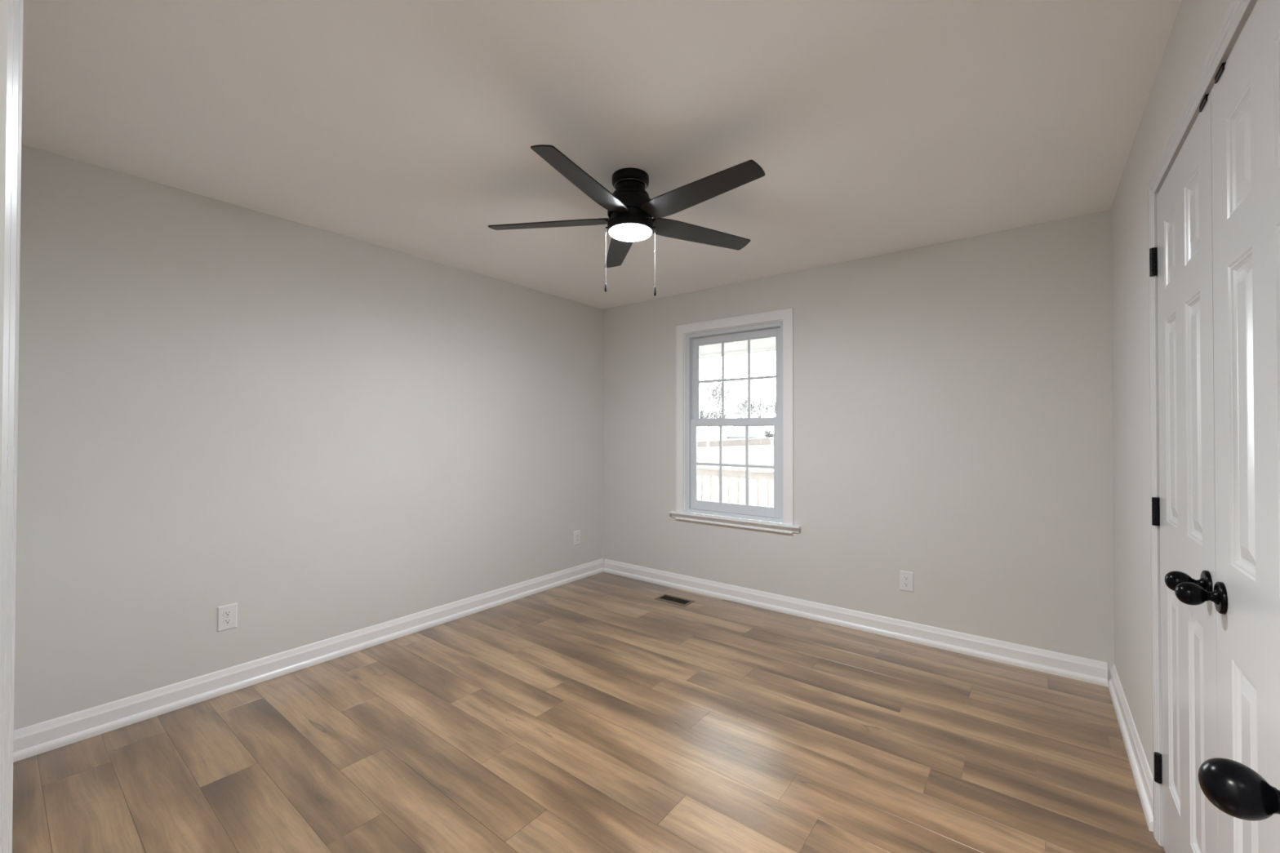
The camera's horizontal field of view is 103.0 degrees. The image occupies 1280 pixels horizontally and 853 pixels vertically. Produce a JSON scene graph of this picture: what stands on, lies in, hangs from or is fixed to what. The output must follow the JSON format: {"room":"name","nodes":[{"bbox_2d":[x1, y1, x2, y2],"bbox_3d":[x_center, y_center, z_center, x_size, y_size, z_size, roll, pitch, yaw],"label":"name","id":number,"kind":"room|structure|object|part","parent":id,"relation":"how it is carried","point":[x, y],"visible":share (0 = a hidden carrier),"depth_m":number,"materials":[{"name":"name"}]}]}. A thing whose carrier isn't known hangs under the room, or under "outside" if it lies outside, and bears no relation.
{"room":"empty bedroom","nodes":[
{"label":"empty bedroom","id":0,"kind":"room"},
{"bbox_2d":[13,144,603,730],"bbox_3d":[-1.893,0.113,2.887,0.160,2.460,5.158,0,-1,38],"label":"wall","id":1,"kind":"structure","parent":0,"point":[322,434],"depth_m":2.62,"materials":[{"name":"paint"}]},
{"bbox_2d":[217,602,237,631],"bbox_3d":[-2.055,0.951,2.534,0.008,0.123,0.079,0,-1,38],"label":"wall outlet","id":2,"kind":"object","parent":1,"relation":"attached to","point":[227,615],"visible":1,"depth_m":2.53,"materials":[{"name":"plastic"}]},
{"bbox_2d":[223,617,231,624],"bbox_3d":[-2.053,0.970,2.533,0.002,0.028,0.034,0,-1,38],"label":"socket","id":3,"kind":"object","parent":2,"relation":"attached to","point":[226,620],"depth_m":2.53,"materials":[{"name":"plastic"}]},
{"bbox_2d":[223,610,231,617],"bbox_3d":[-2.053,0.931,2.533,0.002,0.028,0.034,0,-1,38],"label":"socket","id":4,"kind":"object","parent":2,"relation":"attached to","point":[226,613],"depth_m":2.53,"materials":[{"name":"plastic"}]},
{"bbox_2d":[13,558,604,762],"bbox_3d":[-1.423,1.270,3.331,0.026,0.115,3.541,0,-1,38],"label":"baseboard","id":5,"kind":"structure","parent":1,"relation":"attached to","point":[42,737],"depth_m":2.60,"materials":[{"name":"paint"}]},
{"bbox_2d":[573,529,580,545],"bbox_3d":[-0.551,0.978,4.469,0.008,0.123,0.079,0,-1,38],"label":"wall outlet","id":6,"kind":"object","parent":1,"relation":"attached to","point":[577,533],"visible":1,"depth_m":4.47,"materials":[{"name":"plastic"}]},
{"bbox_2d":[12,572,1164,852],"bbox_3d":[0.059,1.325,1.357,4.787,0.030,4.838,0,-1,38],"label":"floor","id":7,"kind":"structure","parent":0,"point":[594,713],"depth_m":2.06,"materials":[{"name":"brown laminate"}]},
{"bbox_2d":[654,594,694,606],"bbox_3d":[0.267,1.333,3.914,0.278,0.004,0.144,0,-1,38],"label":"floor vent","id":8,"kind":"object","parent":7,"relation":"in","point":[665,597],"visible":1,"depth_m":3.90,"materials":[{"name":"brown metal"}]},
{"bbox_2d":[21,0,1181,309],"bbox_3d":[0.038,-1.189,1.401,5.047,0.120,5.158,0,-1,38],"label":"ceiling","id":9,"kind":"structure","parent":0,"point":[873,127],"depth_m":1.83,"materials":[{"name":"paint"}]},
{"bbox_2d":[488,144,764,296],"bbox_3d":[-0.027,-0.853,2.247,1.247,0.536,1.265,0,-1,38],"label":"ceiling fan","id":10,"kind":"object","parent":9,"relation":"hanging from","point":[630,209],"visible":1,"depth_m":2.19,"materials":[{"name":"black metal"}]},
{"bbox_3d":[-0.422,-0.927,2.337,0.556,0.006,0.127,0,12,8],"label":"fan blade","id":11,"kind":"part","parent":10,"relation":"part of","materials":[{"name":"black wood"}]},
{"bbox_3d":[-0.211,-0.931,1.939,0.127,0.006,0.556,13,5,26],"label":"fan blade","id":12,"kind":"part","parent":10,"relation":"part of","materials":[{"name":"black wood"}]},
{"bbox_3d":[-0.109,-0.924,2.660,0.127,0.006,0.556,-12,2,-10],"label":"fan blade","id":13,"kind":"part","parent":10,"relation":"part of","materials":[{"name":"black wood"}]},
{"bbox_3d":[0.067,-0.760,2.281,0.006,0.267,0.005,0,-1,38],"label":"pull chain","id":14,"kind":"part","parent":10,"relation":"part of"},
{"bbox_3d":[0.067,-0.607,2.280,0.010,0.044,0.010,0,-1,38],"label":"chain pull","id":15,"kind":"part","parent":10,"relation":"part of","materials":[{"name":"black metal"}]},
{"bbox_3d":[0.295,-0.925,2.462,0.556,0.006,0.127,0,-13,-28],"label":"fan blade","id":16,"kind":"part","parent":10,"relation":"part of","materials":[{"name":"black wood"}]},
{"bbox_3d":[0.232,-0.930,2.016,0.556,0.006,0.127,0,-13,44],"label":"fan blade","id":17,"kind":"part","parent":10,"relation":"part of","materials":[{"name":"black wood"}]},
{"bbox_2d":[602,209,1114,680],"bbox_3d":[1.559,0.122,3.370,4.698,2.460,0.160,0,-1,38],"label":"wall","id":18,"kind":"structure","parent":0,"point":[953,404],"depth_m":3.11,"materials":[{"name":"paint"}]},
{"bbox_2d":[668,307,800,534],"bbox_3d":[0.729,-0.035,3.972,1.100,1.615,0.180,0,-1,38],"label":"window","id":19,"kind":"structure","parent":18,"relation":"in","point":[779,324],"depth_m":3.95,"materials":[{"name":"paint"}]},
{"bbox_3d":[0.692,0.764,3.919,0.995,0.018,0.024,0,-1,38],"label":"apron moulding","id":20,"kind":"part","parent":19,"relation":"part of","materials":[{"name":"paint"}]},
{"bbox_3d":[0.692,0.730,3.919,1.100,0.048,0.064,0,-1,38],"label":"sill","id":21,"kind":"part","parent":19,"relation":"part of","materials":[{"name":"paint"}]},
{"bbox_3d":[0.750,-0.032,3.997,0.852,1.474,0.115,0,-1,38],"label":"frame","id":22,"kind":"part","parent":19,"relation":"part of","materials":[{"name":"plastic"}]},
{"bbox_3d":[0.731,0.306,3.970,0.775,0.734,0.034,0,-1,38],"label":"sash","id":23,"kind":"part","parent":19,"relation":"part of","materials":[{"name":"plastic"}]},
{"bbox_2d":[697,426,773,504],"bbox_3d":[0.731,0.299,3.969,0.682,0.614,0.005,0,-1,38],"label":"grille","id":24,"kind":"object","parent":19,"relation":"attached to","point":[700,502],"depth_m":4.02,"materials":[{"name":"plastic"}]},
{"bbox_3d":[0.757,-0.370,4.009,0.775,0.724,0.034,0,-1,38],"label":"sash","id":25,"kind":"part","parent":19,"relation":"part of","materials":[{"name":"plastic"}]},
{"bbox_2d":[698,339,775,417],"bbox_3d":[0.755,-0.369,4.005,0.682,0.616,0.005,0,-1,38],"label":"grille","id":26,"kind":"object","parent":19,"relation":"attached to","point":[715,341],"depth_m":4.07,"materials":[{"name":"plastic"}]},
{"bbox_2d":[603,559,1107,687],"bbox_3d":[1.026,1.276,3.653,3.445,0.115,0.026,0,-1,38],"label":"baseboard","id":27,"kind":"structure","parent":18,"relation":"attached to","point":[1073,667],"depth_m":3.22,"materials":[{"name":"paint"}]},
{"bbox_2d":[899,570,913,592],"bbox_3d":[1.662,0.966,3.174,0.079,0.123,0.008,0,-1,38],"label":"wall outlet","id":28,"kind":"object","parent":18,"relation":"attached to","point":[906,578],"visible":1,"depth_m":3.17,"materials":[{"name":"plastic"}]},
{"bbox_2d":[903,582,909,586],"bbox_3d":[1.661,0.986,3.171,0.034,0.028,0.002,0,-1,38],"label":"socket","id":29,"kind":"object","parent":28,"relation":"attached to","point":[905,584],"depth_m":3.17,"materials":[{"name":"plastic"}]},
{"bbox_2d":[903,575,909,581],"bbox_3d":[1.661,0.947,3.172,0.034,0.028,0.002,0,-1,38],"label":"socket","id":30,"kind":"object","parent":28,"relation":"attached to","point":[906,578],"depth_m":3.17,"materials":[{"name":"plastic"}]},
{"bbox_2d":[1111,0,1231,775],"bbox_3d":[1.341,0.100,1.123,0.115,2.460,3.656,0,-1,38],"label":"wall","id":31,"kind":"structure","parent":0,"point":[1197,23],"depth_m":1.95,"materials":[{"name":"paint"}]},
{"bbox_2d":[1107,664,1153,831],"bbox_3d":[2.036,1.262,2.122,0.026,0.115,1.204,0,-1,38],"label":"baseboard","id":32,"kind":"structure","parent":31,"relation":"attached to","point":[1140,769],"depth_m":1.98,"materials":[{"name":"paint"}]},
{"bbox_2d":[1149,91,1218,852],"bbox_3d":[1.428,0.282,1.364,0.105,2.037,0.634,0,-1,38],"label":"door","id":33,"kind":"structure","parent":31,"relation":"in","point":[1184,510],"depth_m":1.30,"materials":[{"name":"paint"}]},
{"bbox_3d":[1.250,0.358,1.168,0.063,0.047,0.047,0,-1,38],"label":"knob","id":34,"kind":"part","parent":33,"relation":"part of","materials":[{"name":"black metal"}]},
{"bbox_3d":[1.276,0.358,1.148,0.010,0.065,0.065,0,-1,38],"label":"rose plate","id":35,"kind":"part","parent":33,"relation":"part of","materials":[{"name":"black metal"}]},
{"bbox_2d":[1147,0,1257,847],"bbox_3d":[1.245,0.253,1.107,0.018,2.112,1.374,0,-1,38],"label":"trim","id":36,"kind":"structure","parent":31,"relation":"attached to","point":[1237,12],"depth_m":1.60,"materials":[{"name":"paint"}]},
{"bbox_2d":[1174,0,1279,852],"bbox_3d":[1.039,0.278,0.863,0.105,2.034,0.627,0,-1,38],"label":"door","id":37,"kind":"structure","parent":31,"relation":"in","point":[1245,94],"depth_m":0.94,"materials":[{"name":"paint"}]},
{"bbox_3d":[1.181,0.357,1.080,0.063,0.047,0.047,0,-1,38],"label":"knob","id":38,"kind":"part","parent":37,"relation":"part of","materials":[{"name":"black metal"}]},
{"bbox_3d":[1.208,0.357,1.060,0.010,0.065,0.065,0,-1,38],"label":"rose plate","id":39,"kind":"part","parent":37,"relation":"part of","materials":[{"name":"black metal"}]},
{"bbox_2d":[1210,0,1257,91],"bbox_3d":[1.297,0.274,1.066,0.115,2.070,1.290,0,-1,38],"label":"trim","id":40,"kind":"structure","parent":31,"relation":"attached to","point":[1257,0],"depth_m":0.97,"materials":[{"name":"paint"}]},
{"bbox_2d":[1198,757,1279,821],"bbox_3d":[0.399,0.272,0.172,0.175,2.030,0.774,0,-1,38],"label":"door knob","id":41,"kind":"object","parent":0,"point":[1236,789],"depth_m":0.46,"materials":[{"name":"metal"}]},
{"bbox_3d":[-1.172,0.094,0.834,3.498,2.460,0.115,0,-1,38],"label":"wall","id":42,"kind":"structure","parent":0,"visible":0},
{"bbox_2d":[0,0,23,852],"bbox_3d":[-0.172,0.241,0.054,0.895,2.112,0.151,0,-1,38],"label":"trim","id":43,"kind":"structure","parent":42,"relation":"attached to","point":[11,11],"depth_m":0.36,"materials":[{"name":"paint"}]},
{"label":"outside","id":44,"kind":"structure","parent":0,"visible":0},
{"bbox_2d":[728,395,755,417],"bbox_3d":[46.745,-2.904,226.540,15.244,22.250,14.098,0,-1,38],"label":"tree","id":45,"kind":"object","parent":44,"point":[744,413],"visible":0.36,"depth_m":225.69,"materials":[{"name":"white plant"}]},
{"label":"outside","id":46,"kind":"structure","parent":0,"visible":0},
{"bbox_2d":[697,444,777,523],"bbox_3d":[29.351,4.929,106.167,256.000,3.910,196.250,0,-1,38],"label":"lawn","id":47,"kind":"structure","parent":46,"point":[762,455],"depth_m":27.61,"materials":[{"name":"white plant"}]},
{"bbox_2d":[697,401,719,430],"bbox_3d":[20.203,-0.592,162.461,11.279,15.200,12.100,0,-1,38],"label":"bare tree","id":48,"kind":"object","parent":47,"relation":"on","point":[702,415],"visible":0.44,"depth_m":160.23,"materials":[{"name":"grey plant"}]},
{"bbox_2d":[699,366,738,447],"bbox_3d":[14.607,-3.489,95.123,9.917,14.811,7.514,0,-1,38],"label":"bare tree","id":49,"kind":"object","parent":47,"relation":"on","point":[708,388],"visible":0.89,"depth_m":94.15,"materials":[{"name":"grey plant"}]},
{"bbox_2d":[711,407,733,426],"bbox_3d":[30.778,0.096,191.534,9.565,14.897,9.853,0,-1,38],"label":"bare tree","id":50,"kind":"object","parent":47,"relation":"on","point":[718,410],"visible":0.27,"depth_m":190.84,"materials":[{"name":"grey plant"}]},
{"bbox_2d":[697,426,770,441],"bbox_3d":[27.162,2.757,147.695,18.000,5.977,12.600,0,-1,38],"label":"house","id":51,"kind":"structure","parent":47,"relation":"on","point":[736,433],"depth_m":144.19,"materials":[{"name":"white"}]},
{"bbox_2d":[697,437,773,447],"bbox_3d":[14.359,3.819,109.200,64.725,4.350,0.120,0,-1,38],"label":"wooden fence","id":52,"kind":"object","parent":47,"relation":"on","point":[757,442],"visible":0.11,"depth_m":104.60,"materials":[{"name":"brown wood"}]},
{"bbox_3d":[13.379,3.915,109.923,2.420,1.519,0.060,0,-1,38],"label":"panel","id":53,"kind":"part","parent":52,"relation":"part of","materials":[{"name":"white wood"}]},
{"bbox_3d":[15.345,3.762,108.396,2.420,1.519,0.060,0,-1,38],"label":"panel","id":54,"kind":"part","parent":52,"relation":"part of","materials":[{"name":"white wood"}]},
{"bbox_3d":[17.312,3.610,106.870,2.420,1.519,0.060,0,-1,38],"label":"panel","id":55,"kind":"part","parent":52,"relation":"part of","materials":[{"name":"white wood"}]},
{"bbox_3d":[19.278,3.457,105.343,2.420,1.519,0.060,0,-1,38],"label":"panel","id":56,"kind":"part","parent":52,"relation":"part of","materials":[{"name":"white wood"}]},
{"bbox_3d":[21.244,3.305,103.816,2.420,1.519,0.060,0,-1,38],"label":"panel","id":57,"kind":"part","parent":52,"relation":"part of","materials":[{"name":"white wood"}]},
{"bbox_3d":[23.210,3.153,102.290,2.420,1.519,0.060,0,-1,38],"label":"panel","id":58,"kind":"part","parent":52,"relation":"part of","materials":[{"name":"white wood"}]},
{"bbox_3d":[25.176,3.000,100.763,2.420,1.519,0.060,0,-1,38],"label":"panel","id":59,"kind":"part","parent":52,"relation":"part of","materials":[{"name":"white wood"}]},
{"bbox_2d":[730,389,774,417],"bbox_3d":[35.091,-2.615,156.679,13.087,17.409,10.503,0,-1,38],"label":"bare tree","id":60,"kind":"object","parent":47,"relation":"on","point":[759,405],"visible":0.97,"depth_m":156.71,"materials":[{"name":"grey plant"}]},
{"bbox_2d":[762,428,773,438],"bbox_3d":[28.973,2.421,114.831,2.552,3.799,3.008,0,-1,38],"label":"bare shrub","id":61,"kind":"object","parent":47,"relation":"on","point":[767,433],"visible":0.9,"depth_m":114.54,"materials":[{"name":"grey plant"}]},
{"bbox_2d":[769,400,776,417],"bbox_3d":[49.194,-2.469,178.265,9.348,18.473,15.658,0,-1,38],"label":"bare tree","id":62,"kind":"object","parent":47,"relation":"on","point":[774,406],"visible":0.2,"depth_m":175.21,"materials":[{"name":"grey plant"}]},
{"bbox_3d":[-1.090,1.556,7.596,12.940,0.030,3.246,0,-1,38],"label":"porch deck","id":63,"kind":"object","parent":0,"visible":0},
{"bbox_2d":[697,466,779,523],"bbox_3d":[0.200,1.052,8.446,11.940,0.838,0.140,0,-1,38],"label":"porch railing","id":64,"kind":"object","parent":63,"relation":"on","point":[757,474],"visible":0.11,"depth_m":7.46,"materials":[{"name":"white wood"}]},
{"bbox_3d":[0.201,0.651,8.450,11.940,0.036,0.140,0,-1,38],"label":"rail","id":65,"kind":"part","parent":64,"relation":"part of","materials":[{"name":"white wood"}]},
{"bbox_3d":[0.201,0.715,8.450,11.940,0.091,0.038,0,-1,38],"label":"sub rail","id":66,"kind":"part","parent":64,"relation":"part of","materials":[{"name":"white wood"}]},
{"bbox_3d":[0.297,0.074,7.715,19.000,3.800,5.452,0,-1,38],"label":"wall","id":67,"kind":"structure","parent":0,"visible":0},
{"bbox_2d":[699,337,775,358],"bbox_3d":[0.220,0.289,6.799,16.000,3.350,3.589,0,-1,38],"label":"porch roof","id":68,"kind":"structure","parent":67,"relation":"attached to","point":[765,344],"depth_m":7.45,"materials":[{"name":"white"}]}
]}

